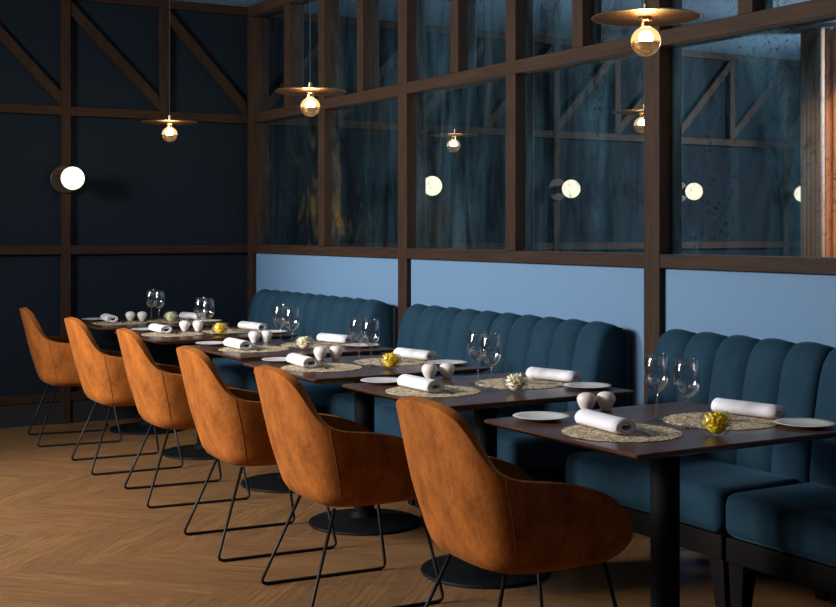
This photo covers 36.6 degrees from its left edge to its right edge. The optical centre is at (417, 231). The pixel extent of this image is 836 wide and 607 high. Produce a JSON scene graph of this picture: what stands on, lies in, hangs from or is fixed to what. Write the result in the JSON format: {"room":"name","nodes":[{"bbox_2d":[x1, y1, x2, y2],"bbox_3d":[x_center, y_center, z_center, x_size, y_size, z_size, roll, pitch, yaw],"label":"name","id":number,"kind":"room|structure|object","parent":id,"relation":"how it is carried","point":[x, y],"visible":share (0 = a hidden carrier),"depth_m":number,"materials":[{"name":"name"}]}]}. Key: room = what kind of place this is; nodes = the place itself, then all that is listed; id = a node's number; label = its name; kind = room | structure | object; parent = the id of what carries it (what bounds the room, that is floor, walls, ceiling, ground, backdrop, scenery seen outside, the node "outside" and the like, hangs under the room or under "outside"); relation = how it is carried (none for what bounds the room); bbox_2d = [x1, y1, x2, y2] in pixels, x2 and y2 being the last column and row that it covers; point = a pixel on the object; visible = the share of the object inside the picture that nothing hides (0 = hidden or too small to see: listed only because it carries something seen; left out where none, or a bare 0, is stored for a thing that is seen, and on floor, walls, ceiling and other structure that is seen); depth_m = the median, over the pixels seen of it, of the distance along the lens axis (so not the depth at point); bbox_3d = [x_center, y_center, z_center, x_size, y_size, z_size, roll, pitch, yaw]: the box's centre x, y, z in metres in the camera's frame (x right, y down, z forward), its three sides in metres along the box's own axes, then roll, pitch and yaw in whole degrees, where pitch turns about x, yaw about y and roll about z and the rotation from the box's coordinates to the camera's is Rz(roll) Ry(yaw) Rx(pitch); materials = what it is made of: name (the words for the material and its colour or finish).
{"room":"restaurant","nodes":[
{"label":"restaurant","id":0,"kind":"room"},
{"bbox_2d":[0,0,247,395],"bbox_3d":[-4.407,-0.177,8.128,7.450,3.130,0.100,0,0,-30],"label":"wall","id":1,"kind":"structure","parent":0,"point":[139,187],"depth_m":9.37,"materials":[{"name":"paint"}]},
{"bbox_2d":[0,25,60,105],"bbox_3d":[-2.854,-1.287,8.957,0.639,0.764,0.041,0,0,-30],"label":"timber beam","id":2,"kind":"structure","parent":1,"relation":"attached to","point":[6,39],"depth_m":8.99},
{"bbox_2d":[0,390,88,404],"bbox_3d":[-4.415,1.194,8.037,7.145,0.063,0.046,0,0,-30],"label":"timber beam","id":3,"kind":"structure","parent":1,"relation":"attached to","point":[75,395],"depth_m":9.01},
{"bbox_2d":[60,0,70,423],"bbox_3d":[-2.548,-0.144,9.133,0.064,3.063,0.049,0,0,-30],"label":"timber beam","id":4,"kind":"structure","parent":1,"relation":"attached to","point":[65,5],"depth_m":9.11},
{"bbox_2d":[50,165,84,193],"bbox_3d":[-2.471,-0.374,8.980,0.210,0.210,0.293,0,0,-30],"label":"wall sconce","id":5,"kind":"object","parent":4,"relation":"attached to","point":[65,179],"visible":1,"depth_m":8.90,"materials":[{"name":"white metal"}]},
{"bbox_2d":[0,399,140,427],"bbox_3d":[-4.418,1.306,8.043,7.145,0.161,0.034,0,0,-30],"label":"baseboard","id":6,"kind":"structure","parent":1,"relation":"attached to","point":[16,415],"depth_m":9.08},
{"bbox_2d":[71,1,159,110],"bbox_3d":[-2.232,-1.287,9.324,0.669,0.765,0.041,0,0,-30],"label":"timber beam","id":7,"kind":"structure","parent":1,"relation":"attached to","point":[77,15],"depth_m":9.30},
{"bbox_2d":[0,103,247,123],"bbox_3d":[-4.415,-0.870,8.037,7.145,0.065,0.046,0,0,-30],"label":"timber beam","id":8,"kind":"structure","parent":1,"relation":"attached to","point":[4,107],"depth_m":9.33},
{"bbox_2d":[0,245,247,254],"bbox_3d":[-4.415,0.136,8.037,7.145,0.063,0.046,0,0,-30],"label":"timber beam","id":9,"kind":"structure","parent":1,"relation":"attached to","point":[77,249],"depth_m":9.33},
{"bbox_2d":[74,0,247,15],"bbox_3d":[-4.415,-1.709,8.037,7.145,0.064,0.046,0,0,-30],"label":"timber beam","id":10,"kind":"structure","parent":1,"relation":"attached to","point":[174,5],"depth_m":9.57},
{"bbox_2d":[158,8,168,110],"bbox_3d":[-1.913,-1.290,9.508,0.068,0.773,0.047,0,0,-30],"label":"timber beam","id":11,"kind":"structure","parent":1,"relation":"attached to","point":[163,13],"depth_m":9.49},
{"bbox_2d":[170,11,245,114],"bbox_3d":[-1.615,-1.287,9.687,0.628,0.764,0.041,0,0,-30],"label":"timber beam","id":12,"kind":"structure","parent":1,"relation":"attached to","point":[175,25],"depth_m":9.67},
{"bbox_2d":[176,0,265,7],"bbox_3d":[-1.647,-1.792,3.440,7.450,0.100,11.200,0,0,-30],"label":"ceiling","id":13,"kind":"structure","parent":0,"point":[240,3],"depth_m":9.62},
{"bbox_2d":[142,0,197,141],"bbox_3d":[-1.632,-1.163,8.307,0.364,1.155,0.364,0,0,25],"label":"pendant lamp","id":14,"kind":"object","parent":13,"relation":"hanging from","point":[169,137],"visible":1,"depth_m":8.30,"materials":[{"name":"gold metal"}]},
{"bbox_2d":[275,0,345,116],"bbox_3d":[-0.551,-1.163,6.471,0.364,1.155,0.364,0,0,42],"label":"pendant lamp","id":15,"kind":"object","parent":13,"relation":"hanging from","point":[310,110],"visible":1,"depth_m":6.46,"materials":[{"name":"gold metal"}]},
{"bbox_2d":[591,0,700,56],"bbox_3d":[0.764,-1.163,4.236,0.364,1.155,0.364,0,0,-30],"label":"pendant lamp","id":16,"kind":"object","parent":13,"relation":"hanging from","point":[645,17],"visible":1,"depth_m":4.22,"materials":[{"name":"gold metal"}]},
{"bbox_2d":[640,17,651,27],"bbox_3d":[0.764,-0.701,4.236,0.042,0.033,0.042,0,0,-30],"label":"bulb socket","id":17,"kind":"object","parent":16,"relation":"attached to","point":[645,21],"depth_m":4.22,"materials":[{"name":"gold metal"}]},
{"bbox_2d":[0,418,835,606],"bbox_3d":[-1.647,1.438,3.440,7.450,0.100,11.200,0,0,-30],"label":"floor","id":18,"kind":"structure","parent":0,"point":[70,536],"depth_m":5.53,"materials":[{"name":"brown wood"}]},
{"bbox_2d":[19,307,121,446],"bbox_3d":[-2.332,0.946,8.435,0.614,0.885,0.588,0,0,-23],"label":"tub chair","id":19,"kind":"object","parent":18,"relation":"on","point":[52,357],"visible":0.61,"depth_m":8.16,"materials":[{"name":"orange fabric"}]},
{"bbox_2d":[64,317,183,475],"bbox_3d":[-1.766,0.946,7.502,0.613,0.885,0.588,0,0,-27],"label":"tub chair","id":20,"kind":"object","parent":18,"relation":"on","point":[102,374],"visible":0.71,"depth_m":7.24,"materials":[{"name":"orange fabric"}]},
{"bbox_2d":[82,317,229,434],"bbox_3d":[-1.893,1.013,8.865,0.916,0.750,0.796,0,0,-30],"label":"pedestal table","id":21,"kind":"object","parent":18,"relation":"on","point":[137,428],"visible":0.48,"depth_m":8.71,"materials":[{"name":"brown wood"}]},
{"bbox_2d":[92,321,147,324],"bbox_3d":[-2.065,0.636,8.764,0.383,0.004,0.383,0,0,33],"label":"placemat","id":22,"kind":"object","parent":21,"relation":"on","point":[104,322],"visible":0.94,"depth_m":8.69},
{"bbox_2d":[147,319,193,322],"bbox_3d":[-1.736,0.636,8.992,0.383,0.004,0.383,0,0,-43],"label":"placemat","id":23,"kind":"object","parent":21,"relation":"on","point":[157,320],"visible":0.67,"depth_m":8.89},
{"bbox_2d":[179,312,204,319],"bbox_3d":[-1.617,0.607,9.051,0.081,0.047,0.260,0,0,-39],"label":"rolled napkin","id":24,"kind":"object","parent":23,"relation":"on","point":[186,315],"visible":0.94,"depth_m":9.00,"materials":[{"name":"white fabric"}]},
{"bbox_2d":[116,328,249,508],"bbox_3d":[-1.255,0.946,6.644,0.613,0.885,0.588,0,0,-25],"label":"tub chair","id":25,"kind":"object","parent":18,"relation":"on","point":[158,390],"visible":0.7,"depth_m":6.38,"materials":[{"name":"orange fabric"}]},
{"bbox_2d":[114,327,297,459],"bbox_3d":[-1.335,1.013,7.917,0.916,0.750,0.796,0,0,-30],"label":"pedestal table","id":26,"kind":"object","parent":18,"relation":"on","point":[196,451],"visible":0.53,"depth_m":7.73,"materials":[{"name":"brown wood"}]},
{"bbox_2d":[141,332,203,336],"bbox_3d":[-1.516,0.636,7.810,0.383,0.004,0.383,0,0,21],"label":"placemat","id":27,"kind":"object","parent":26,"relation":"on","point":[153,334],"visible":0.96,"depth_m":7.76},
{"bbox_2d":[148,323,171,332],"bbox_3d":[-1.613,0.607,7.902,0.081,0.047,0.260,0,0,-29],"label":"rolled napkin","id":28,"kind":"object","parent":27,"relation":"on","point":[155,327],"visible":1,"depth_m":7.83,"materials":[{"name":"white fabric"}]},
{"bbox_2d":[201,329,258,333],"bbox_3d":[-1.186,0.636,8.039,0.383,0.004,0.383,0,0,-38],"label":"placemat","id":29,"kind":"object","parent":26,"relation":"on","point":[227,331],"visible":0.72,"depth_m":7.99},
{"bbox_2d":[238,321,267,329],"bbox_3d":[-1.059,0.607,8.103,0.081,0.047,0.260,0,0,-39],"label":"rolled napkin","id":30,"kind":"object","parent":29,"relation":"on","point":[243,324],"visible":1,"depth_m":8.05,"materials":[{"name":"white fabric"}]},
{"bbox_2d":[176,345,336,561],"bbox_3d":[-0.744,0.946,5.627,0.613,0.885,0.588,0,0,-26],"label":"tub chair","id":31,"kind":"object","parent":18,"relation":"on","point":[230,424],"visible":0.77,"depth_m":5.37,"materials":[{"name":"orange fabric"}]},
{"bbox_2d":[187,339,394,492],"bbox_3d":[-0.709,1.013,6.951,0.916,0.750,0.796,0,0,-30],"label":"pedestal table","id":32,"kind":"object","parent":18,"relation":"on","point":[270,482],"visible":0.43,"depth_m":6.78,"materials":[{"name":"brown wood"}]},
{"bbox_2d":[218,346,288,352],"bbox_3d":[-0.885,0.636,6.824,0.383,0.004,0.383,0,0,0],"label":"placemat","id":33,"kind":"object","parent":32,"relation":"on","point":[261,348],"visible":0.87,"depth_m":6.78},
{"bbox_2d":[223,337,252,349],"bbox_3d":[-0.974,0.607,6.825,0.081,0.047,0.260,0,0,-29],"label":"rolled napkin","id":34,"kind":"object","parent":33,"relation":"on","point":[230,342],"visible":1,"depth_m":6.76,"materials":[{"name":"white fabric"}]},
{"bbox_2d":[281,342,346,347],"bbox_3d":[-0.579,0.636,7.086,0.383,0.004,0.383,0,0,-18],"label":"placemat","id":35,"kind":"object","parent":32,"relation":"on","point":[293,344],"visible":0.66,"depth_m":7.02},
{"bbox_2d":[316,333,353,343],"bbox_3d":[-0.469,0.607,7.163,0.081,0.047,0.260,0,0,-43],"label":"rolled napkin","id":36,"kind":"object","parent":35,"relation":"on","point":[326,337],"visible":0.99,"depth_m":7.12,"materials":[{"name":"white fabric"}]},
{"bbox_2d":[345,343,379,347],"bbox_3d":[-0.306,0.630,6.962,0.192,0.015,0.192,0,0,-30],"label":"plate","id":37,"kind":"object","parent":32,"relation":"on","point":[360,345],"visible":0.97,"depth_m":6.97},
{"bbox_3d":[-0.609,0.599,6.772,0.104,0.078,0.104,0,0,-30],"label":"glass bowl","id":38,"kind":"object","parent":32,"relation":"on","visible":0},
{"bbox_2d":[296,336,312,348],"bbox_3d":[-0.608,0.597,6.770,0.089,0.069,0.088,0,0,29],"label":"flower","id":39,"kind":"object","parent":38,"relation":"in","point":[304,342],"visible":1,"depth_m":6.75,"materials":[{"name":"beige ceramic"}]},
{"bbox_2d":[213,289,396,413],"bbox_3d":[-0.888,0.905,8.441,0.692,0.966,1.846,0,0,-30],"label":"banquette","id":40,"kind":"object","parent":18,"relation":"on","point":[320,313],"visible":0.48,"depth_m":8.20,"materials":[{"name":"teal fabric"}]},
{"bbox_2d":[213,358,264,388],"bbox_3d":[-1.227,0.996,8.778,0.450,0.160,0.917,0,0,-30],"label":"seat cushion","id":41,"kind":"object","parent":40,"relation":"on","point":[230,370],"depth_m":8.48,"materials":[{"name":"teal fabric"}]},
{"bbox_2d":[239,371,353,409],"bbox_3d":[-0.758,0.996,7.981,0.450,0.160,0.917,0,0,-30],"label":"seat cushion","id":42,"kind":"object","parent":40,"relation":"on","point":[319,394],"depth_m":7.60,"materials":[{"name":"teal fabric"}]},
{"bbox_2d":[254,365,443,606],"bbox_3d":[-0.291,0.946,4.820,0.613,0.885,0.588,0,0,-26],"label":"tub chair","id":43,"kind":"object","parent":18,"relation":"on","point":[324,459],"visible":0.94,"depth_m":4.58,"materials":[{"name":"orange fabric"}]},
{"bbox_2d":[243,355,489,535],"bbox_3d":[-0.255,1.013,6.017,0.916,0.750,0.796,0,0,-30],"label":"pedestal table","id":44,"kind":"object","parent":18,"relation":"on","point":[359,520],"visible":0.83,"depth_m":5.92,"materials":[{"name":"brown wood"}]},
{"bbox_2d":[313,346,326,360],"bbox_3d":[-0.482,0.603,6.245,0.068,0.069,0.068,0,0,9],"label":"shaker","id":45,"kind":"object","parent":44,"relation":"on","point":[320,352],"visible":0.98,"depth_m":6.22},
{"bbox_2d":[281,363,362,371],"bbox_3d":[-0.449,0.636,5.903,0.383,0.004,0.383,0,0,19],"label":"placemat","id":46,"kind":"object","parent":44,"relation":"on","point":[332,367],"visible":0.89,"depth_m":5.84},
{"bbox_2d":[286,353,318,367],"bbox_3d":[-0.546,0.607,5.945,0.081,0.047,0.260,0,0,-25],"label":"rolled napkin","id":47,"kind":"object","parent":46,"relation":"on","point":[294,358],"visible":1,"depth_m":5.87,"materials":[{"name":"white fabric"}]},
{"bbox_2d":[329,346,342,359],"bbox_3d":[-0.408,0.603,6.285,0.068,0.069,0.068,0,0,26],"label":"shaker","id":48,"kind":"object","parent":44,"relation":"on","point":[335,352],"visible":1,"depth_m":6.26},
{"bbox_2d":[354,358,427,365],"bbox_3d":[-0.121,0.636,6.165,0.383,0.004,0.383,0,0,12],"label":"placemat","id":49,"kind":"object","parent":44,"relation":"on","point":[375,361],"visible":0.54,"depth_m":6.11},
{"bbox_2d":[393,347,436,360],"bbox_3d":[-0.014,0.607,6.247,0.081,0.047,0.260,0,0,-40],"label":"rolled napkin","id":50,"kind":"object","parent":49,"relation":"on","point":[402,352],"visible":0.99,"depth_m":6.20,"materials":[{"name":"white fabric"}]},
{"bbox_2d":[428,360,466,365],"bbox_3d":[0.140,0.630,6.039,0.192,0.015,0.192,0,0,-30],"label":"plate","id":51,"kind":"object","parent":44,"relation":"on","point":[436,362],"visible":0.76,"depth_m":6.07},
{"bbox_3d":[-0.126,0.599,5.843,0.104,0.078,0.104,0,0,-30],"label":"glass bowl","id":52,"kind":"object","parent":44,"relation":"on","visible":0},
{"bbox_2d":[381,353,399,367],"bbox_3d":[-0.127,0.597,5.844,0.091,0.068,0.088,0,0,-40],"label":"flower","id":53,"kind":"object","parent":52,"relation":"in","point":[391,360],"visible":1,"depth_m":5.82,"materials":[{"name":"yellow ceramic"}]},
{"bbox_2d":[328,304,630,507],"bbox_3d":[0.238,0.905,6.528,0.692,0.966,1.846,0,0,-30],"label":"banquette","id":54,"kind":"object","parent":18,"relation":"on","point":[600,351],"visible":0.42,"depth_m":6.22,"materials":[{"name":"teal fabric"}]},
{"bbox_2d":[328,392,402,437],"bbox_3d":[-0.101,0.996,6.865,0.450,0.160,0.917,0,0,-30],"label":"seat cushion","id":55,"kind":"object","parent":54,"relation":"on","point":[386,420],"depth_m":6.69,"materials":[{"name":"teal fabric"}]},
{"bbox_2d":[457,410,586,471],"bbox_3d":[0.368,0.996,6.068,0.450,0.160,0.917,0,0,-30],"label":"seat cushion","id":56,"kind":"object","parent":54,"relation":"on","point":[530,453],"depth_m":5.65,"materials":[{"name":"teal fabric"}]},
{"bbox_2d":[342,372,634,588],"bbox_3d":[0.275,1.013,5.161,0.916,0.750,0.796,0,0,-30],"label":"pedestal table","id":57,"kind":"object","parent":18,"relation":"on","point":[458,572],"visible":0.52,"depth_m":5.02,"materials":[{"name":"brown wood"}]},
{"bbox_2d":[361,377,397,384],"bbox_3d":[-0.146,0.630,5.305,0.192,0.015,0.192,0,0,-30],"label":"plate","id":58,"kind":"object","parent":57,"relation":"on","point":[373,380],"visible":0.85,"depth_m":5.33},
{"bbox_2d":[422,363,436,378],"bbox_3d":[0.049,0.603,5.436,0.068,0.069,0.068,0,0,-32],"label":"shaker","id":59,"kind":"object","parent":57,"relation":"on","point":[429,370],"visible":0.93,"depth_m":5.41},
{"bbox_2d":[385,385,480,397],"bbox_3d":[0.059,0.636,5.034,0.383,0.004,0.383,0,0,42],"label":"placemat","id":60,"kind":"object","parent":57,"relation":"on","point":[458,391],"visible":0.72,"depth_m":4.97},
{"bbox_2d":[397,374,443,392],"bbox_3d":[0.007,0.607,5.050,0.081,0.047,0.260,0,0,-29],"label":"rolled napkin","id":61,"kind":"object","parent":60,"relation":"on","point":[406,380],"visible":1,"depth_m":4.99,"materials":[{"name":"white fabric"}]},
{"bbox_2d":[439,363,454,378],"bbox_3d":[0.126,0.603,5.470,0.068,0.069,0.068,0,0,-5],"label":"shaker","id":62,"kind":"object","parent":57,"relation":"on","point":[447,370],"visible":1,"depth_m":5.45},
{"bbox_2d":[475,378,564,388],"bbox_3d":[0.428,0.636,5.286,0.383,0.004,0.383,0,0,-43],"label":"placemat","id":63,"kind":"object","parent":57,"relation":"on","point":[499,383],"visible":0.61,"depth_m":5.23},
{"bbox_2d":[526,367,581,381],"bbox_3d":[0.574,0.607,5.343,0.081,0.047,0.260,0,0,-44],"label":"rolled napkin","id":64,"kind":"object","parent":63,"relation":"on","point":[531,372],"visible":1,"depth_m":5.30,"materials":[{"name":"white fabric"}]},
{"bbox_2d":[564,382,610,389],"bbox_3d":[0.688,0.630,5.130,0.192,0.015,0.192,0,0,-30],"label":"plate","id":65,"kind":"object","parent":57,"relation":"on","point":[577,385],"visible":1,"depth_m":5.15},
{"bbox_3d":[0.386,0.599,4.988,0.104,0.078,0.104,0,0,-30],"label":"glass bowl","id":66,"kind":"object","parent":57,"relation":"on","visible":0},
{"bbox_2d":[505,373,527,390],"bbox_3d":[0.388,0.597,4.988,0.089,0.069,0.088,0,0,-19],"label":"flower","id":67,"kind":"object","parent":66,"relation":"in","point":[515,382],"visible":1,"depth_m":4.97,"materials":[{"name":"beige ceramic"}]},
{"bbox_2d":[396,396,632,606],"bbox_3d":[0.270,0.946,3.915,0.613,0.885,0.588,0,0,-26],"label":"tub chair","id":68,"kind":"object","parent":18,"relation":"on","point":[484,511],"visible":1,"depth_m":3.69,"materials":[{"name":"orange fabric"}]},
{"bbox_2d":[484,401,835,606],"bbox_3d":[0.817,1.013,4.176,0.916,0.750,0.796,0,0,-30],"label":"pedestal table","id":69,"kind":"object","parent":18,"relation":"on","point":[664,456],"visible":0.69,"depth_m":4.13,"materials":[{"name":"brown wood"}]},
{"bbox_2d":[513,411,568,421],"bbox_3d":[0.417,0.630,4.280,0.192,0.015,0.192,0,0,-30],"label":"plate","id":70,"kind":"object","parent":69,"relation":"on","point":[536,416],"visible":1,"depth_m":4.30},
{"bbox_2d":[577,392,595,409],"bbox_3d":[0.595,0.603,4.462,0.068,0.069,0.068,0,0,-2],"label":"shaker","id":71,"kind":"object","parent":69,"relation":"on","point":[586,400],"visible":0.81,"depth_m":4.44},
{"bbox_2d":[596,391,615,410],"bbox_3d":[0.667,0.603,4.489,0.068,0.069,0.068,0,0,-41],"label":"shaker","id":72,"kind":"object","parent":69,"relation":"on","point":[605,399],"visible":1,"depth_m":4.47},
{"bbox_2d":[561,423,683,442],"bbox_3d":[0.645,0.636,4.003,0.383,0.004,0.383,0,0,9],"label":"placemat","id":73,"kind":"object","parent":69,"relation":"on","point":[659,433],"visible":0.65,"depth_m":3.94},
{"bbox_2d":[575,409,635,434],"bbox_3d":[0.595,0.607,4.032,0.081,0.047,0.260,0,0,-24],"label":"rolled napkin","id":74,"kind":"object","parent":73,"relation":"on","point":[595,419],"visible":1,"depth_m":3.97,"materials":[{"name":"white fabric"}]},
{"bbox_2d":[644,354,669,421],"bbox_3d":[0.805,0.526,4.263,0.087,0.222,0.087,0,0,-19],"label":"wine glass","id":75,"kind":"object","parent":69,"relation":"on","point":[647,419],"visible":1,"depth_m":4.26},
{"bbox_2d":[673,359,700,428],"bbox_3d":[0.874,0.526,4.108,0.087,0.222,0.087,0,0,-32],"label":"wine glass","id":76,"kind":"object","parent":69,"relation":"on","point":[677,426],"visible":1,"depth_m":4.10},
{"bbox_2d":[664,412,778,429],"bbox_3d":[1.016,0.636,4.241,0.383,0.004,0.383,0,0,-26],"label":"placemat","id":77,"kind":"object","parent":69,"relation":"on","point":[694,419],"visible":0.56,"depth_m":4.21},
{"bbox_2d":[711,398,784,418],"bbox_3d":[1.130,0.607,4.329,0.081,0.047,0.260,0,0,-42],"label":"rolled napkin","id":78,"kind":"object","parent":77,"relation":"on","point":[756,409],"visible":1,"depth_m":4.29,"materials":[{"name":"white fabric"}]},
{"bbox_2d":[774,418,834,428],"bbox_3d":[1.263,0.630,4.128,0.192,0.015,0.192,0,0,-30],"label":"plate","id":79,"kind":"object","parent":69,"relation":"on","point":[802,423],"visible":1,"depth_m":4.15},
{"bbox_3d":[0.930,0.599,3.939,0.104,0.078,0.104,0,0,-30],"label":"glass bowl","id":80,"kind":"object","parent":69,"relation":"on","visible":0},
{"bbox_2d":[701,411,730,433],"bbox_3d":[0.930,0.597,3.940,0.091,0.068,0.088,0,0,-40],"label":"flower","id":81,"kind":"object","parent":80,"relation":"in","point":[716,422],"visible":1,"depth_m":3.92,"materials":[{"name":"yellow ceramic"}]},
{"bbox_2d":[565,329,835,606],"bbox_3d":[1.359,0.905,4.623,0.692,0.966,1.846,0,0,-30],"label":"banquette","id":82,"kind":"object","parent":18,"relation":"on","point":[771,509],"visible":0.73,"depth_m":4.70,"materials":[{"name":"teal fabric"}]},
{"bbox_2d":[565,451,799,532],"bbox_3d":[1.020,0.996,4.960,0.450,0.160,0.917,0,0,-30],"label":"seat cushion","id":83,"kind":"object","parent":82,"relation":"on","point":[707,480],"depth_m":4.82,"materials":[{"name":"teal fabric"}]},
{"bbox_2d":[726,482,835,566],"bbox_3d":[1.489,0.996,4.163,0.450,0.160,0.917,0,0,-30],"label":"seat cushion","id":84,"kind":"object","parent":82,"relation":"on","point":[795,523],"depth_m":4.25,"materials":[{"name":"teal fabric"}]},
{"bbox_2d":[256,253,835,405],"bbox_3d":[1.514,0.763,5.237,0.178,1.250,10.890,0,0,-30],"label":"wall","id":85,"kind":"structure","parent":0,"point":[796,308],"depth_m":6.16,"materials":[{"name":"paint"}]},
{"bbox_3d":[1.534,-0.802,5.248,0.132,1.880,10.890,0,0,-30],"label":"wall","id":86,"kind":"structure","parent":0,"visible":0},
{"bbox_2d":[248,17,260,317],"bbox_3d":[-1.266,-0.134,9.800,0.081,3.042,0.099,0,0,-30],"label":"timber beam","id":87,"kind":"structure","parent":86,"relation":"attached to","point":[254,23],"depth_m":9.76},
{"bbox_2d":[261,9,283,111],"bbox_3d":[-1.070,-1.284,9.531,0.008,0.785,0.649,0,0,-30],"label":"window","id":88,"kind":"structure","parent":86,"relation":"in","point":[272,24],"depth_m":9.58,"materials":[{"name":"glass"}]},
{"bbox_2d":[248,0,305,17],"bbox_3d":[0.925,-1.699,6.080,0.077,0.084,8.742,0,0,-30],"label":"timber beam","id":89,"kind":"structure","parent":86,"relation":"attached to","point":[266,7],"depth_m":9.52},
{"bbox_2d":[261,114,317,245],"bbox_3d":[-0.924,-0.366,9.283,0.008,0.961,1.224,0,0,-30],"label":"window","id":90,"kind":"structure","parent":86,"relation":"in","point":[289,146],"depth_m":9.31,"materials":[{"name":"glass"}]},
{"bbox_2d":[284,4,295,106],"bbox_3d":[-0.929,-1.282,9.235,0.073,0.747,0.084,0,0,-30],"label":"timber beam","id":91,"kind":"structure","parent":86,"relation":"attached to","point":[289,9],"depth_m":9.20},
{"bbox_2d":[296,0,317,104],"bbox_3d":[-0.759,-1.284,9.002,0.008,0.785,0.571,0,0,-30],"label":"window","id":92,"kind":"structure","parent":86,"relation":"in","point":[302,8],"depth_m":9.06,"materials":[{"name":"glass"}]},
{"bbox_2d":[318,0,331,245],"bbox_3d":[-0.637,-0.776,8.739,0.073,1.758,0.092,0,0,-30],"label":"timber beam","id":93,"kind":"structure","parent":86,"relation":"attached to","point":[324,6],"depth_m":8.70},
{"bbox_2d":[332,0,356,96],"bbox_3d":[-0.468,-1.284,8.508,0.008,0.785,0.566,0,0,-30],"label":"window","id":94,"kind":"structure","parent":86,"relation":"in","point":[344,12],"depth_m":8.55,"materials":[{"name":"glass"}]},
{"bbox_2d":[357,0,370,91],"bbox_3d":[-0.348,-1.282,8.248,0.073,0.747,0.084,0,0,-30],"label":"timber beam","id":95,"kind":"structure","parent":86,"relation":"attached to","point":[363,6],"depth_m":8.21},
{"bbox_2d":[332,98,397,247],"bbox_3d":[-0.324,-0.366,8.263,0.008,0.961,1.136,0,0,-30],"label":"window","id":96,"kind":"structure","parent":86,"relation":"in","point":[364,136],"depth_m":8.30,"materials":[{"name":"glass"}]},
{"bbox_2d":[371,0,397,88],"bbox_3d":[-0.179,-1.284,8.017,0.008,0.785,0.566,0,0,-30],"label":"window","id":97,"kind":"structure","parent":86,"relation":"in","point":[384,13],"depth_m":8.07,"materials":[{"name":"glass"}]},
{"bbox_2d":[398,0,415,334],"bbox_3d":[-0.063,-0.134,7.755,0.081,3.042,0.108,0,0,-30],"label":"timber beam","id":98,"kind":"structure","parent":86,"relation":"attached to","point":[406,9],"depth_m":7.71,"materials":[{"name":"wood"}]},
{"bbox_2d":[416,0,449,79],"bbox_3d":[0.114,-1.284,7.519,0.008,0.785,0.581,0,0,-30],"label":"window","id":99,"kind":"structure","parent":86,"relation":"in","point":[432,16],"depth_m":7.56,"materials":[{"name":"glass"}]},
{"bbox_2d":[450,0,466,72],"bbox_3d":[0.237,-1.282,7.253,0.073,0.747,0.084,0,0,-30],"label":"timber beam","id":100,"kind":"structure","parent":86,"relation":"attached to","point":[458,8],"depth_m":7.22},
{"bbox_2d":[416,78,505,249],"bbox_3d":[0.257,-0.366,7.276,0.008,0.961,1.146,0,0,-30],"label":"window","id":101,"kind":"structure","parent":86,"relation":"in","point":[461,130],"depth_m":7.27,"materials":[{"name":"glass"}]},
{"bbox_2d":[467,0,505,69],"bbox_3d":[0.405,-1.284,7.024,0.008,0.785,0.561,0,0,-30],"label":"window","id":102,"kind":"structure","parent":86,"relation":"in","point":[486,19],"depth_m":7.06,"materials":[{"name":"glass"}]},
{"bbox_2d":[506,0,524,250],"bbox_3d":[0.524,-0.776,6.766,0.073,1.758,0.092,0,0,-30],"label":"timber beam","id":103,"kind":"structure","parent":86,"relation":"attached to","point":[515,9],"depth_m":6.73,"materials":[{"name":"wood"}]},
{"bbox_2d":[253,0,835,122],"bbox_3d":[0.925,-0.872,6.080,0.077,0.070,8.742,0,0,-30],"label":"timber beam","id":104,"kind":"structure","parent":86,"relation":"attached to","point":[811,10],"depth_m":6.18,"materials":[{"name":"wood"}]},
{"bbox_2d":[253,245,835,274],"bbox_3d":[0.925,0.136,6.080,0.077,0.063,8.742,0,0,-30],"label":"timber beam","id":105,"kind":"structure","parent":86,"relation":"attached to","point":[807,265],"depth_m":6.17,"materials":[{"name":"wood"}]},
{"bbox_2d":[525,0,572,57],"bbox_3d":[0.696,-1.284,6.530,0.008,0.785,0.576,0,0,-30],"label":"window","id":106,"kind":"structure","parent":86,"relation":"in","point":[548,23],"depth_m":6.56,"materials":[{"name":"glass"}]},
{"bbox_2d":[572,0,591,47],"bbox_3d":[0.818,-1.282,6.266,0.073,0.747,0.084,0,0,-30],"label":"timber beam","id":107,"kind":"structure","parent":86,"relation":"attached to","point":[581,9],"depth_m":6.23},
{"bbox_2d":[524,54,643,252],"bbox_3d":[0.838,-0.366,6.289,0.008,0.961,1.136,0,0,-30],"label":"window","id":108,"kind":"structure","parent":86,"relation":"in","point":[584,123],"depth_m":6.27,"materials":[{"name":"glass"}]},
{"bbox_2d":[592,0,643,44],"bbox_3d":[0.985,-1.284,6.039,0.008,0.785,0.556,0,0,-30],"label":"window","id":109,"kind":"structure","parent":86,"relation":"in","point":[601,33],"depth_m":6.11,"materials":[{"name":"glass"}]},
{"bbox_2d":[644,0,670,404],"bbox_3d":[1.099,-0.134,5.781,0.081,3.042,0.108,0,0,-30],"label":"wooden post","id":110,"kind":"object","parent":86,"relation":"attached to","point":[657,66],"depth_m":5.74,"materials":[{"name":"wood"}]},
{"bbox_2d":[671,0,737,28],"bbox_3d":[1.273,-1.284,5.550,0.008,0.785,0.571,0,0,-30],"label":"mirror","id":111,"kind":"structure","parent":86,"relation":"in","point":[709,10],"depth_m":5.54,"materials":[{"name":"mirror"}]},
{"bbox_2d":[738,0,762,14],"bbox_3d":[1.394,-1.282,5.288,0.073,0.747,0.084,0,0,-30],"label":"timber beam","id":112,"kind":"structure","parent":86,"relation":"attached to","point":[744,6],"depth_m":5.26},
{"bbox_2d":[671,17,835,257],"bbox_3d":[1.420,-0.366,5.300,0.008,0.961,1.151,0,0,-30],"label":"window","id":113,"kind":"structure","parent":86,"relation":"in","point":[753,114],"depth_m":5.30,"materials":[{"name":"glass"}]},
{"bbox_2d":[763,0,808,9],"bbox_3d":[1.566,-1.284,5.052,0.008,0.785,0.576,0,0,-30],"label":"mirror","id":114,"kind":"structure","parent":86,"relation":"in","point":[767,4],"depth_m":5.19,"materials":[{"name":"glass"}]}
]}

